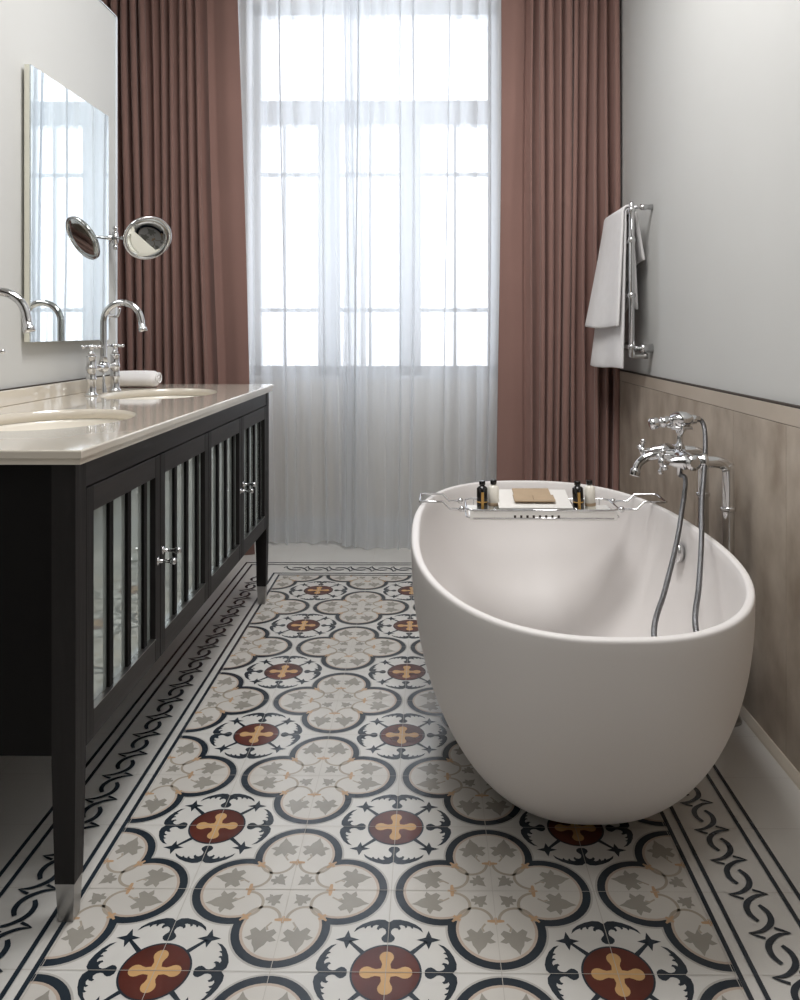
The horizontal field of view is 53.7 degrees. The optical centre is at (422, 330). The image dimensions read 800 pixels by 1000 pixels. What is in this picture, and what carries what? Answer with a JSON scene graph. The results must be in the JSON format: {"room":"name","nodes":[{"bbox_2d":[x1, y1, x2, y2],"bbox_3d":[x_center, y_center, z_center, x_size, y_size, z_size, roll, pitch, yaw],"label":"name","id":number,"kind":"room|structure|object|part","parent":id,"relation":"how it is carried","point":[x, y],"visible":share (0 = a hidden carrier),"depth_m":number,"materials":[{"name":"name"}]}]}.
{"room":"bathroom","nodes":[
{"label":"bathroom","id":0,"kind":"room"},
{"bbox_2d":[0,0,114,388],"bbox_3d":[-1.284,-0.069,0.672,0.080,2.355,4.920,0,0,1],"label":"wall","id":1,"kind":"structure","parent":0,"point":[72,42],"depth_m":2.50,"materials":[{"name":"white paint"}]},
{"bbox_2d":[0,376,109,406],"bbox_3d":[-1.220,0.198,2.294,0.015,0.046,1.671,0,0,1],"label":"backsplash","id":2,"kind":"structure","parent":1,"relation":"attached to","point":[35,393],"depth_m":2.53,"materials":[{"name":"beige stone"}]},
{"bbox_2d":[24,64,108,341],"bbox_3d":[-1.209,-0.389,2.701,0.029,0.849,0.585,0,0,1],"label":"wall mirror","id":3,"kind":"object","parent":1,"relation":"attached to","point":[66,137],"visible":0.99,"depth_m":2.62,"materials":[{"name":"clear glass"}]},
{"bbox_2d":[99,0,116,353],"bbox_3d":[-1.282,-0.070,0.678,0.084,2.359,4.932,0,0,1],"label":"trim","id":4,"kind":"structure","parent":1,"relation":"attached to","point":[99,0],"depth_m":3.13,"materials":[{"name":"paint"}]},
{"bbox_2d":[109,308,120,319],"bbox_3d":[-1.195,-0.064,3.062,0.050,0.047,0.032,0,0,1],"label":"robe hook","id":5,"kind":"object","parent":1,"relation":"attached to","point":[119,309],"visible":0.88,"depth_m":3.06,"materials":[{"name":"silver metal"}]},
{"bbox_2d":[109,216,171,259],"bbox_3d":[-1.099,-0.358,3.047,0.244,0.163,0.124,0,0,-13],"label":"mirror","id":6,"kind":"object","parent":1,"relation":"attached to","point":[145,237],"visible":0.97,"depth_m":3.05,"materials":[{"name":"silver metal"}]},
{"bbox_3d":[-1.063,-0.356,3.053,0.163,0.141,0.083,0,0,-38],"label":"magnifying glass","id":7,"kind":"part","parent":6,"relation":"part of","materials":[{"name":"mirror"}]},
{"bbox_2d":[0,540,799,999],"bbox_3d":[-0.475,1.108,1.255,3.025,0.002,6.300,0,0,1],"label":"floor","id":8,"kind":"structure","parent":0,"point":[286,804],"depth_m":1.68,"materials":[{"name":"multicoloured tile"}]},
{"bbox_2d":[0,392,268,921],"bbox_3d":[-0.900,0.678,2.350,0.615,0.860,1.758,0,0,1],"label":"vanity cabinet","id":9,"kind":"object","parent":8,"relation":"on","point":[105,560],"visible":0.98,"depth_m":1.61,"materials":[{"name":"black wood"}]},
{"bbox_3d":[-0.668,0.641,1.491,0.045,0.786,0.045,0,0,1],"label":"leg","id":10,"kind":"part","parent":9,"relation":"part of","materials":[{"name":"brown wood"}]},
{"bbox_3d":[-0.658,0.548,1.722,0.004,0.389,0.347,0,0,1],"label":"glass pane","id":11,"kind":"part","parent":9,"relation":"part of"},
{"bbox_3d":[-0.654,0.551,1.722,0.022,0.494,0.415,0,0,1],"label":"door","id":12,"kind":"part","parent":9,"relation":"part of","materials":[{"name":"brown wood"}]},
{"bbox_2d":[0,374,273,464],"bbox_3d":[-0.923,0.280,2.350,0.606,0.216,1.788,0,0,1],"label":"countertop","id":13,"kind":"structure","parent":9,"relation":"on","point":[93,427],"depth_m":2.19,"materials":[{"name":"beige stone"}]},
{"bbox_2d":[0,287,35,353],"bbox_3d":[-1.066,0.056,1.955,0.180,0.329,0.259,0,0,1],"label":"faucet","id":14,"kind":"object","parent":13,"relation":"on","point":[28,326],"visible":1,"depth_m":1.98,"materials":[{"name":"silver metal"}]},
{"bbox_2d":[0,419,120,430],"bbox_3d":[-0.926,0.318,1.974,0.394,0.139,0.504,0,0,1],"label":"basin","id":15,"kind":"object","parent":13,"relation":"in","point":[40,424],"depth_m":2.17,"materials":[{"name":"ceramic"}]},
{"bbox_2d":[81,299,147,395],"bbox_3d":[-1.056,0.056,2.765,0.183,0.329,0.259,0,0,1],"label":"faucet","id":16,"kind":"object","parent":13,"relation":"on","point":[103,366],"visible":1,"depth_m":2.76,"materials":[{"name":"silver metal"}]},
{"bbox_3d":[-1.119,0.066,2.666,0.055,0.036,0.055,0,0,-5],"label":"cross handle","id":17,"kind":"part","parent":16,"relation":"part of","materials":[{"name":"silver metal"}]},
{"bbox_3d":[-1.117,0.066,2.866,0.055,0.036,0.055,0,0,-5],"label":"cross handle","id":18,"kind":"part","parent":16,"relation":"part of","materials":[{"name":"silver metal"}]},
{"bbox_3d":[-1.050,0.001,2.765,0.170,0.219,0.032,0,0,1],"label":"spout","id":19,"kind":"part","parent":16,"relation":"part of","materials":[{"name":"silver metal"}]},
{"bbox_2d":[120,370,161,386],"bbox_3d":[-1.106,0.187,3.061,0.173,0.064,0.097,0,0,1],"label":"hand towel","id":20,"kind":"object","parent":13,"relation":"on","point":[135,378],"visible":0.85,"depth_m":3.02,"materials":[{"name":"white fabric"}]},
{"bbox_3d":[-0.619,0.559,1.912,0.045,0.020,0.020,0,0,1],"label":"handle","id":21,"kind":"part","parent":9,"relation":"part of","materials":[{"name":"silver metal"}]},
{"bbox_3d":[-0.619,0.543,1.948,0.045,0.020,0.020,0,0,1],"label":"handle","id":22,"kind":"part","parent":9,"relation":"part of","materials":[{"name":"silver metal"}]},
{"bbox_3d":[-0.650,0.551,2.139,0.022,0.494,0.415,0,0,1],"label":"door","id":23,"kind":"part","parent":9,"relation":"part of","materials":[{"name":"brown wood"}]},
{"bbox_3d":[-0.654,0.548,2.139,0.004,0.389,0.347,0,0,1],"label":"glass pane","id":24,"kind":"part","parent":9,"relation":"part of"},
{"bbox_3d":[-0.646,0.551,2.556,0.022,0.494,0.415,0,0,1],"label":"door","id":25,"kind":"part","parent":9,"relation":"part of","materials":[{"name":"brown wood"}]},
{"bbox_3d":[-0.650,0.548,2.556,0.004,0.389,0.347,0,0,1],"label":"glass pane","id":26,"kind":"part","parent":9,"relation":"part of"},
{"bbox_3d":[-0.611,0.559,2.746,0.045,0.020,0.020,0,0,1],"label":"handle","id":27,"kind":"part","parent":9,"relation":"part of","materials":[{"name":"silver metal"}]},
{"bbox_3d":[-0.611,0.543,2.782,0.045,0.020,0.020,0,0,1],"label":"handle","id":28,"kind":"part","parent":9,"relation":"part of","materials":[{"name":"silver metal"}]},
{"bbox_3d":[-0.646,0.548,2.973,0.004,0.389,0.347,0,0,1],"label":"glass pane","id":29,"kind":"part","parent":9,"relation":"part of","materials":[{"name":"glass"}]},
{"bbox_3d":[-0.642,0.551,2.973,0.022,0.494,0.415,0,0,1],"label":"door","id":30,"kind":"part","parent":9,"relation":"part of","materials":[{"name":"brown wood"}]},
{"bbox_3d":[-0.652,0.641,3.204,0.045,0.786,0.045,0,0,1],"label":"leg","id":31,"kind":"part","parent":9,"relation":"part of","materials":[{"name":"brown wood"}]},
{"bbox_2d":[411,480,755,824],"bbox_3d":[0.370,0.827,2.204,0.824,0.556,1.551,0,0,1],"label":"bathtub","id":32,"kind":"object","parent":8,"relation":"on","point":[546,669],"visible":0.94,"depth_m":1.60,"materials":[{"name":"ceramic"}]},
{"bbox_2d":[419,493,666,520],"bbox_3d":[0.383,0.567,2.556,0.787,0.055,0.177,0,0,1],"label":"rack","id":33,"kind":"object","parent":32,"relation":"on","point":[602,512],"visible":0.91,"depth_m":2.47,"materials":[{"name":"silver metal"}]},
{"bbox_3d":[0.062,0.558,2.559,0.146,0.036,0.140,0,0,1],"label":"extending arm","id":34,"kind":"part","parent":33,"relation":"part of","materials":[{"name":"silver metal"}]},
{"bbox_2d":[477,480,487,508],"bbox_3d":[0.190,0.531,2.518,0.036,0.104,0.036,0,0,1],"label":"toiletry bottle","id":35,"kind":"object","parent":33,"relation":"on","point":[482,490],"visible":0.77,"depth_m":2.50,"materials":[{"name":"black glass"}]},
{"bbox_2d":[488,479,498,508],"bbox_3d":[0.227,0.531,2.533,0.036,0.104,0.036,0,0,1],"label":"toiletry bottle","id":36,"kind":"object","parent":33,"relation":"on","point":[493,489],"visible":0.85,"depth_m":2.52,"materials":[{"name":"plastic"}]},
{"bbox_2d":[498,489,572,508],"bbox_3d":[0.356,0.557,2.553,0.232,0.053,0.152,0,0,1],"label":"soap dish","id":37,"kind":"object","parent":33,"relation":"on","point":[506,500],"visible":0.61,"depth_m":2.51,"materials":[{"name":"ceramic"}]},
{"bbox_2d":[512,488,555,501],"bbox_3d":[0.358,0.536,2.565,0.130,0.022,0.120,0,0,1],"label":"paper packet","id":38,"kind":"object","parent":37,"relation":"on","point":[519,494],"visible":1,"depth_m":2.55,"materials":[{"name":"beige paper"}]},
{"bbox_2d":[464,498,619,518],"bbox_3d":[0.380,0.576,2.557,0.487,0.032,0.177,0,0,1],"label":"tray","id":39,"kind":"object","parent":33,"relation":"on","point":[601,511],"depth_m":2.47,"materials":[{"name":"silver metal"}]},
{"bbox_2d":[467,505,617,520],"bbox_3d":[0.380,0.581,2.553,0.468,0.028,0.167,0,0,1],"label":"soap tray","id":40,"kind":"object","parent":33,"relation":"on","point":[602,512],"depth_m":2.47,"materials":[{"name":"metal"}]},
{"bbox_2d":[572,480,583,508],"bbox_3d":[0.496,0.532,2.515,0.039,0.105,0.036,0,0,-7],"label":"toiletry bottle","id":41,"kind":"object","parent":33,"relation":"on","point":[577,490],"visible":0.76,"depth_m":2.50,"materials":[{"name":"black glass"}]},
{"bbox_2d":[584,479,595,508],"bbox_3d":[0.537,0.531,2.530,0.038,0.105,0.036,0,0,-7],"label":"toiletry bottle","id":42,"kind":"object","parent":33,"relation":"on","point":[589,489],"visible":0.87,"depth_m":2.52,"materials":[{"name":"plastic"}]},
{"bbox_3d":[0.698,0.558,2.553,0.157,0.036,0.140,0,0,1],"label":"extending arm","id":43,"kind":"part","parent":33,"relation":"part of","materials":[{"name":"silver metal"}]},
{"bbox_3d":[0.729,0.632,2.247,0.028,0.060,0.060,0,0,1],"label":"overflow knob","id":44,"kind":"part","parent":32,"relation":"part of","materials":[{"name":"silver metal"}]},
{"bbox_2d":[630,425,741,726],"bbox_3d":[0.761,0.693,2.346,0.290,0.831,0.283,0,0,1],"label":"mixer","id":45,"kind":"object","parent":8,"relation":"on","point":[682,457],"visible":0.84,"depth_m":2.23,"materials":[{"name":"silver metal"}]},
{"bbox_3d":[0.715,0.374,2.448,0.082,0.079,0.079,0,0,1],"label":"cross handle","id":46,"kind":"part","parent":45,"relation":"part of","materials":[{"name":"silver metal"}]},
{"bbox_3d":[0.684,0.394,2.345,0.137,0.084,0.038,0,0,1],"label":"spout","id":47,"kind":"part","parent":45,"relation":"part of","materials":[{"name":"silver metal"}]},
{"bbox_3d":[0.713,0.374,2.243,0.082,0.077,0.077,0,0,1],"label":"cross handle","id":48,"kind":"part","parent":45,"relation":"part of","materials":[{"name":"silver metal"}]},
{"bbox_2d":[648,411,707,636],"bbox_3d":[0.651,0.528,2.031,0.168,0.576,0.740,0,0,19],"label":"shower","id":49,"kind":"object","parent":45,"relation":"on","point":[679,418],"visible":0.8,"depth_m":2.09,"materials":[{"name":"silver metal"}]},
{"bbox_3d":[0.708,0.275,2.345,0.074,0.040,0.033,0,0,1],"label":"shower handle","id":50,"kind":"part","parent":49,"relation":"part of","materials":[{"name":"silver metal"}]},
{"bbox_2d":[619,0,799,404],"bbox_3d":[0.997,-0.441,1.240,0.120,3.100,6.100,0,0,1],"label":"wall","id":51,"kind":"structure","parent":0,"point":[710,89],"depth_m":2.52,"materials":[{"name":"white paint"}]},
{"bbox_2d":[607,201,653,358],"bbox_3d":[0.906,-0.209,3.491,0.102,0.655,0.462,0,0,1],"label":"towel rail","id":52,"kind":"object","parent":51,"relation":"attached to","point":[642,348],"visible":0.49,"depth_m":3.27,"materials":[{"name":"silver metal"}]},
{"bbox_2d":[590,208,637,368],"bbox_3d":[0.847,-0.175,3.503,0.132,0.686,0.370,0,0,1],"label":"bath towel","id":53,"kind":"object","parent":52,"relation":"hanging from","point":[608,343],"visible":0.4,"depth_m":3.41,"materials":[{"name":"white fabric"}]},
{"bbox_2d":[585,204,644,327],"bbox_3d":[0.849,-0.270,3.505,0.182,0.522,0.385,0,0,1],"label":"bath towel","id":54,"kind":"object","parent":52,"relation":"hanging from","point":[604,304],"visible":0.78,"depth_m":3.46,"materials":[{"name":"white fabric"}]},
{"bbox_3d":[0.870,-0.211,3.282,0.033,0.650,0.033,0,0,1],"label":"post","id":55,"kind":"part","parent":52,"relation":"part of","materials":[{"name":"silver metal"}]},
{"bbox_2d":[619,371,799,772],"bbox_3d":[0.926,0.641,1.042,0.017,0.895,5.699,0,0,1],"label":"wall panel","id":56,"kind":"object","parent":51,"relation":"attached to","point":[761,439],"depth_m":2.19,"materials":[{"name":"wood"}]},
{"bbox_2d":[620,369,799,408],"bbox_3d":[0.927,0.191,1.042,0.016,0.006,5.699,0,0,1],"label":"trim","id":57,"kind":"structure","parent":51,"relation":"attached to","point":[651,376],"depth_m":2.44,"materials":[{"name":"grey"}]},
{"bbox_2d":[739,704,799,789],"bbox_3d":[0.919,1.098,1.241,0.033,0.022,6.097,0,0,1],"label":"baseboard","id":58,"kind":"structure","parent":51,"relation":"attached to","point":[782,760],"depth_m":2.08,"materials":[{"name":"white wood"}]},
{"bbox_3d":[-0.515,-2.041,1.355,3.145,0.100,6.500,0,0,1],"label":"ceiling","id":59,"kind":"structure","parent":0,"visible":0},
{"bbox_2d":[101,0,254,554],"bbox_3d":[-1.299,-0.433,3.889,0.943,3.076,0.108,0,0,1],"label":"curtain","id":60,"kind":"object","parent":59,"relation":"hanging from","point":[180,163],"visible":0.47,"depth_m":3.89,"materials":[{"name":"brown fabric"}]},
{"bbox_2d":[238,0,344,544],"bbox_3d":[-0.636,-0.431,4.077,0.689,3.079,0.079,0,0,1],"label":"sheer curtain","id":61,"kind":"object","parent":59,"relation":"hanging from","point":[292,52],"visible":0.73,"depth_m":4.09,"materials":[{"name":"white fabric"}]},
{"bbox_2d":[342,0,500,549],"bbox_3d":[0.012,-0.427,3.994,0.848,3.087,0.086,0,0,1],"label":"sheer curtain","id":62,"kind":"object","parent":59,"relation":"hanging from","point":[423,77],"visible":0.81,"depth_m":4.00,"materials":[{"name":"white fabric"}]},
{"bbox_2d":[496,0,620,490],"bbox_3d":[0.659,-0.433,3.824,0.606,3.076,0.105,0,0,1],"label":"curtain","id":63,"kind":"object","parent":59,"relation":"hanging from","point":[558,413],"visible":0.78,"depth_m":3.82,"materials":[{"name":"brown fabric"}]}
]}

